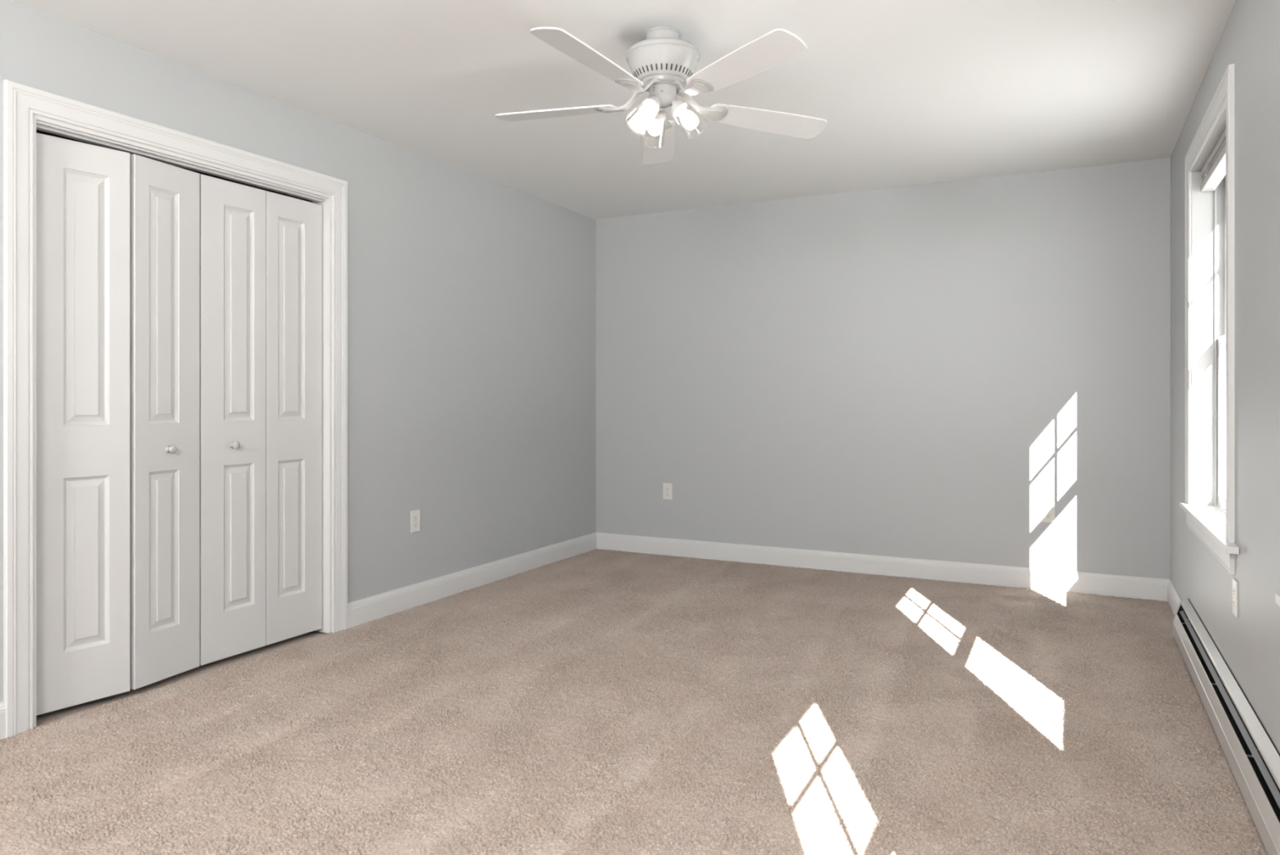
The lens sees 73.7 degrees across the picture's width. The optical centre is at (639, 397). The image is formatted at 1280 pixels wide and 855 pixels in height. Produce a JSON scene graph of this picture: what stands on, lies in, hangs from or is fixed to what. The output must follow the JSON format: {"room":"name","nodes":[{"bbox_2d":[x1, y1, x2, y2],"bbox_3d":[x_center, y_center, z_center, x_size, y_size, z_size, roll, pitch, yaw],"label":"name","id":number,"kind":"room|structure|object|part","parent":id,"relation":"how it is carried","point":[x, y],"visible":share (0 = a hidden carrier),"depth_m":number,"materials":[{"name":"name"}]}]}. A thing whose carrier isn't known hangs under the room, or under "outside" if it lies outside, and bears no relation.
{"room":"empty bedroom","nodes":[
{"label":"empty bedroom","id":0,"kind":"room"},
{"bbox_2d":[35,129,311,202],"bbox_3d":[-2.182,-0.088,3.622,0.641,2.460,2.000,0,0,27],"label":"door track","id":1,"kind":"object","parent":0,"point":[37,131],"depth_m":4.29,"materials":[{"name":"metal"}]},
{"bbox_2d":[0,0,595,701],"bbox_3d":[-1.968,-0.088,3.207,0.115,2.460,7.053,0,0,27],"label":"wall","id":2,"kind":"structure","parent":0,"point":[472,297],"depth_m":4.64,"materials":[{"name":"grey paint"}]},
{"bbox_2d":[0,700,5,739],"bbox_3d":[-2.797,1.062,1.421,0.014,0.120,3.117,0,0,27],"label":"baseboard","id":3,"kind":"structure","parent":2,"relation":"attached to","point":[2,709],"depth_m":2.80,"materials":[{"name":"white paint"}]},
{"bbox_2d":[35,132,199,715],"bbox_3d":[-1.941,0.093,3.209,0.092,2.018,0.634,0,0,28],"label":"door","id":4,"kind":"structure","parent":2,"relation":"in","point":[117,233],"depth_m":3.16,"materials":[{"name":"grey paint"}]},
{"bbox_3d":[-1.838,0.204,3.346,0.038,0.033,0.033,0,0,20],"label":"knob","id":5,"kind":"part","parent":4,"relation":"part of","materials":[{"name":"grey plastic"}]},
{"bbox_2d":[3,79,347,737],"bbox_3d":[-1.809,0.038,3.501,0.133,2.168,1.487,0,0,27],"label":"door frame","id":6,"kind":"structure","parent":2,"relation":"attached to","point":[27,109],"depth_m":2.90,"materials":[{"name":"white paint"}]},
{"bbox_2d":[200,173,322,665],"bbox_3d":[-1.657,0.093,3.785,0.070,2.018,0.636,0,0,27],"label":"door","id":7,"kind":"structure","parent":2,"relation":"in","point":[261,251],"depth_m":3.75,"materials":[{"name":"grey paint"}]},
{"bbox_3d":[-1.720,0.204,3.625,0.038,0.033,0.033,0,0,27],"label":"knob","id":8,"kind":"part","parent":7,"relation":"part of","materials":[{"name":"grey plastic"}]},
{"bbox_2d":[410,509,420,533],"bbox_3d":[-1.205,0.666,4.582,0.007,0.118,0.072,0,0,27],"label":"wall outlet","id":9,"kind":"object","parent":2,"relation":"attached to","point":[415,514],"visible":1,"depth_m":4.58,"materials":[{"name":"white plastic"}]},
{"bbox_2d":[347,532,596,627],"bbox_3d":[-0.873,1.062,5.233,0.014,0.120,2.449,0,0,27],"label":"baseboard","id":10,"kind":"structure","parent":2,"relation":"attached to","point":[362,611],"depth_m":4.89,"materials":[{"name":"white paint"}]},
{"bbox_2d":[10,0,1235,219],"bbox_3d":[-0.557,-1.378,2.495,4.644,0.120,7.353,0,0,27],"label":"ceiling","id":11,"kind":"structure","parent":0,"point":[908,92],"depth_m":3.53,"materials":[{"name":"paint"}]},
{"bbox_2d":[494,26,826,164],"bbox_3d":[0.049,-1.124,3.086,1.252,0.387,1.249,0,0,27],"label":"ceiling fan","id":12,"kind":"object","parent":11,"relation":"hanging from","point":[661,64],"visible":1,"depth_m":3.02,"materials":[{"name":"white plastic"}]},
{"bbox_3d":[-0.315,-1.073,3.223,0.483,0.006,0.134,1,8,17],"label":"blade","id":13,"kind":"part","parent":12,"relation":"part of","materials":[{"name":"white wood"}]},
{"bbox_3d":[-0.158,-1.094,2.759,0.134,0.006,0.483,14,4,35],"label":"blade","id":14,"kind":"part","parent":12,"relation":"part of","materials":[{"name":"white wood"}]},
{"bbox_2d":[626,96,660,130],"bbox_3d":[0.011,-1.007,3.031,0.100,0.153,0.140,0,0,27],"label":"shade","id":15,"kind":"object","parent":12,"relation":"attached to","point":[651,104],"depth_m":3.03,"materials":[{"name":"glass"}]},
{"bbox_2d":[640,108,666,147],"bbox_3d":[0.052,-1.007,3.196,0.124,0.153,0.125,0,0,27],"label":"shade","id":16,"kind":"object","parent":12,"relation":"attached to","point":[656,128],"depth_m":3.16,"materials":[{"name":"glass"}]},
{"bbox_3d":[0.078,-1.044,3.514,0.134,0.006,0.483,-10,-3,-1],"label":"blade","id":17,"kind":"part","parent":12,"relation":"part of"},
{"bbox_2d":[633,62,692,77],"bbox_3d":[0.083,-1.162,3.098,0.215,0.019,0.215,0,0,27],"label":"vent","id":18,"kind":"object","parent":12,"relation":"attached to","point":[640,69],"depth_m":3.02,"materials":[{"name":"grey metal"}]},
{"bbox_2d":[670,98,708,138],"bbox_3d":[0.179,-1.007,3.083,0.140,0.153,0.098,0,0,27],"label":"shade","id":19,"kind":"object","parent":12,"relation":"attached to","point":[687,117],"depth_m":3.07,"materials":[{"name":"glass"}]},
{"bbox_3d":[0.331,-1.077,2.764,0.134,0.006,0.483,19,-12,-35],"label":"blade","id":20,"kind":"part","parent":12,"relation":"part of","materials":[{"name":"white wood"}]},
{"bbox_3d":[0.477,-1.047,3.231,0.483,0.006,0.134,3,-15,-19],"label":"blade","id":21,"kind":"part","parent":12,"relation":"part of","materials":[{"name":"white wood"}]},
{"bbox_2d":[0,548,1267,854],"bbox_3d":[-0.609,1.125,2.522,4.340,0.019,7.053,0,0,27],"label":"floor","id":22,"kind":"structure","parent":0,"point":[597,701],"depth_m":2.81,"materials":[{"name":"beige carpet"}]},
{"bbox_2d":[1172,597,1279,854],"bbox_3d":[1.127,1.025,1.217,0.064,0.186,6.192,0,0,27],"label":"baseboard heater","id":23,"kind":"object","parent":22,"relation":"on","point":[1253,758],"visible":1,"depth_m":2.61,"materials":[{"name":"white metal"}]},
{"bbox_2d":[1181,599,1279,788],"bbox_3d":[1.137,0.949,1.206,0.028,0.027,6.178,0,0,27],"label":"hood","id":24,"kind":"object","parent":23,"relation":"attached to","point":[1268,751],"depth_m":2.68,"materials":[{"name":"metal"}]},
{"bbox_3d":[1.151,1.022,1.199,0.002,0.177,6.178,0,0,27],"label":"plate","id":25,"kind":"part","parent":23,"relation":"part of","materials":[{"name":"white metal"}]},
{"bbox_2d":[595,157,1170,579],"bbox_3d":[1.349,-0.088,5.551,3.994,2.460,0.120,0,0,27],"label":"wall","id":26,"kind":"structure","parent":0,"point":[912,371],"depth_m":5.33,"materials":[{"name":"grey paint"}]},
{"bbox_2d":[662,482,672,499],"bbox_3d":[0.196,0.669,6.061,0.072,0.118,0.007,0,0,27],"label":"wall outlet","id":27,"kind":"object","parent":26,"relation":"attached to","point":[667,487],"visible":1,"depth_m":6.06,"materials":[{"name":"white plastic"}]},
{"bbox_2d":[595,532,1168,601],"bbox_3d":[1.292,1.062,5.504,3.634,0.120,0.014,0,0,27],"label":"baseboard","id":28,"kind":"structure","parent":26,"relation":"attached to","point":[1107,584],"depth_m":5.32,"materials":[{"name":"white paint"}]},
{"bbox_2d":[1041,502,1054,522],"bbox_3d":[2.373,0.669,4.962,0.072,0.118,0.007,0,0,27],"label":"wall outlet","id":29,"kind":"object","parent":26,"relation":"attached to","point":[1047,508],"visible":1,"depth_m":4.96,"materials":[{"name":"white plastic"}]},
{"bbox_2d":[1044,506,1051,511],"bbox_3d":[2.372,0.649,4.960,0.034,0.027,0.002,0,0,27],"label":"receptacle","id":30,"kind":"object","parent":29,"relation":"attached to","point":[1046,508],"depth_m":4.96,"materials":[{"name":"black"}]},
{"bbox_2d":[1044,513,1051,517],"bbox_3d":[2.372,0.689,4.960,0.034,0.027,0.002,0,0,27],"label":"receptacle","id":31,"kind":"object","parent":29,"relation":"attached to","point":[1046,515],"depth_m":4.96,"materials":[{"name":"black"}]},
{"bbox_2d":[1170,0,1279,753],"bbox_3d":[1.449,-0.088,1.550,0.210,2.460,7.173,0,0,27],"label":"wall","id":32,"kind":"structure","parent":0,"point":[1249,642],"depth_m":2.63,"materials":[{"name":"grey paint"}]},
{"bbox_2d":[1167,579,1182,615],"bbox_3d":[2.728,1.062,4.333,0.014,0.120,0.811,0,0,27],"label":"baseboard","id":33,"kind":"structure","parent":32,"relation":"attached to","point":[1174,599],"depth_m":4.46,"materials":[{"name":"white paint"}]},
{"bbox_2d":[1179,63,1239,575],"bbox_3d":[2.349,-0.260,3.318,0.296,1.713,1.350,0,0,27],"label":"window","id":34,"kind":"structure","parent":32,"relation":"in","point":[1208,504],"depth_m":3.81,"materials":[{"name":"white paint"}]},
{"bbox_2d":[1200,128,1226,191],"bbox_3d":[2.311,-0.969,3.378,0.066,0.096,1.001,0,0,27],"label":"window blind","id":35,"kind":"object","parent":34,"relation":"attached to","point":[1214,170],"visible":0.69,"depth_m":3.52,"materials":[{"name":"grey"}]},
{"bbox_3d":[2.360,0.109,3.354,0.021,0.752,1.013,0,0,27],"label":"sash","id":36,"kind":"part","parent":34,"relation":"part of","materials":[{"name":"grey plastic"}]},
{"bbox_3d":[2.383,-0.621,3.342,0.021,0.771,1.013,0,0,27],"label":"sash","id":37,"kind":"part","parent":34,"relation":"part of","materials":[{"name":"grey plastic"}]},
{"bbox_2d":[1232,577,1237,617],"bbox_3d":[1.973,0.664,2.830,0.007,0.118,0.072,0,0,27],"label":"wall outlet","id":38,"kind":"object","parent":32,"relation":"attached to","point":[1234,581],"visible":1,"depth_m":2.81,"materials":[{"name":"white plastic"}]},
{"bbox_2d":[1275,593,1279,606],"bbox_3d":[1.407,-0.260,1.452,0.296,1.713,1.350,0,0,27],"label":"window","id":39,"kind":"structure","parent":32,"relation":"in","point":[1277,595],"depth_m":2.10,"materials":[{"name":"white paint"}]}
]}

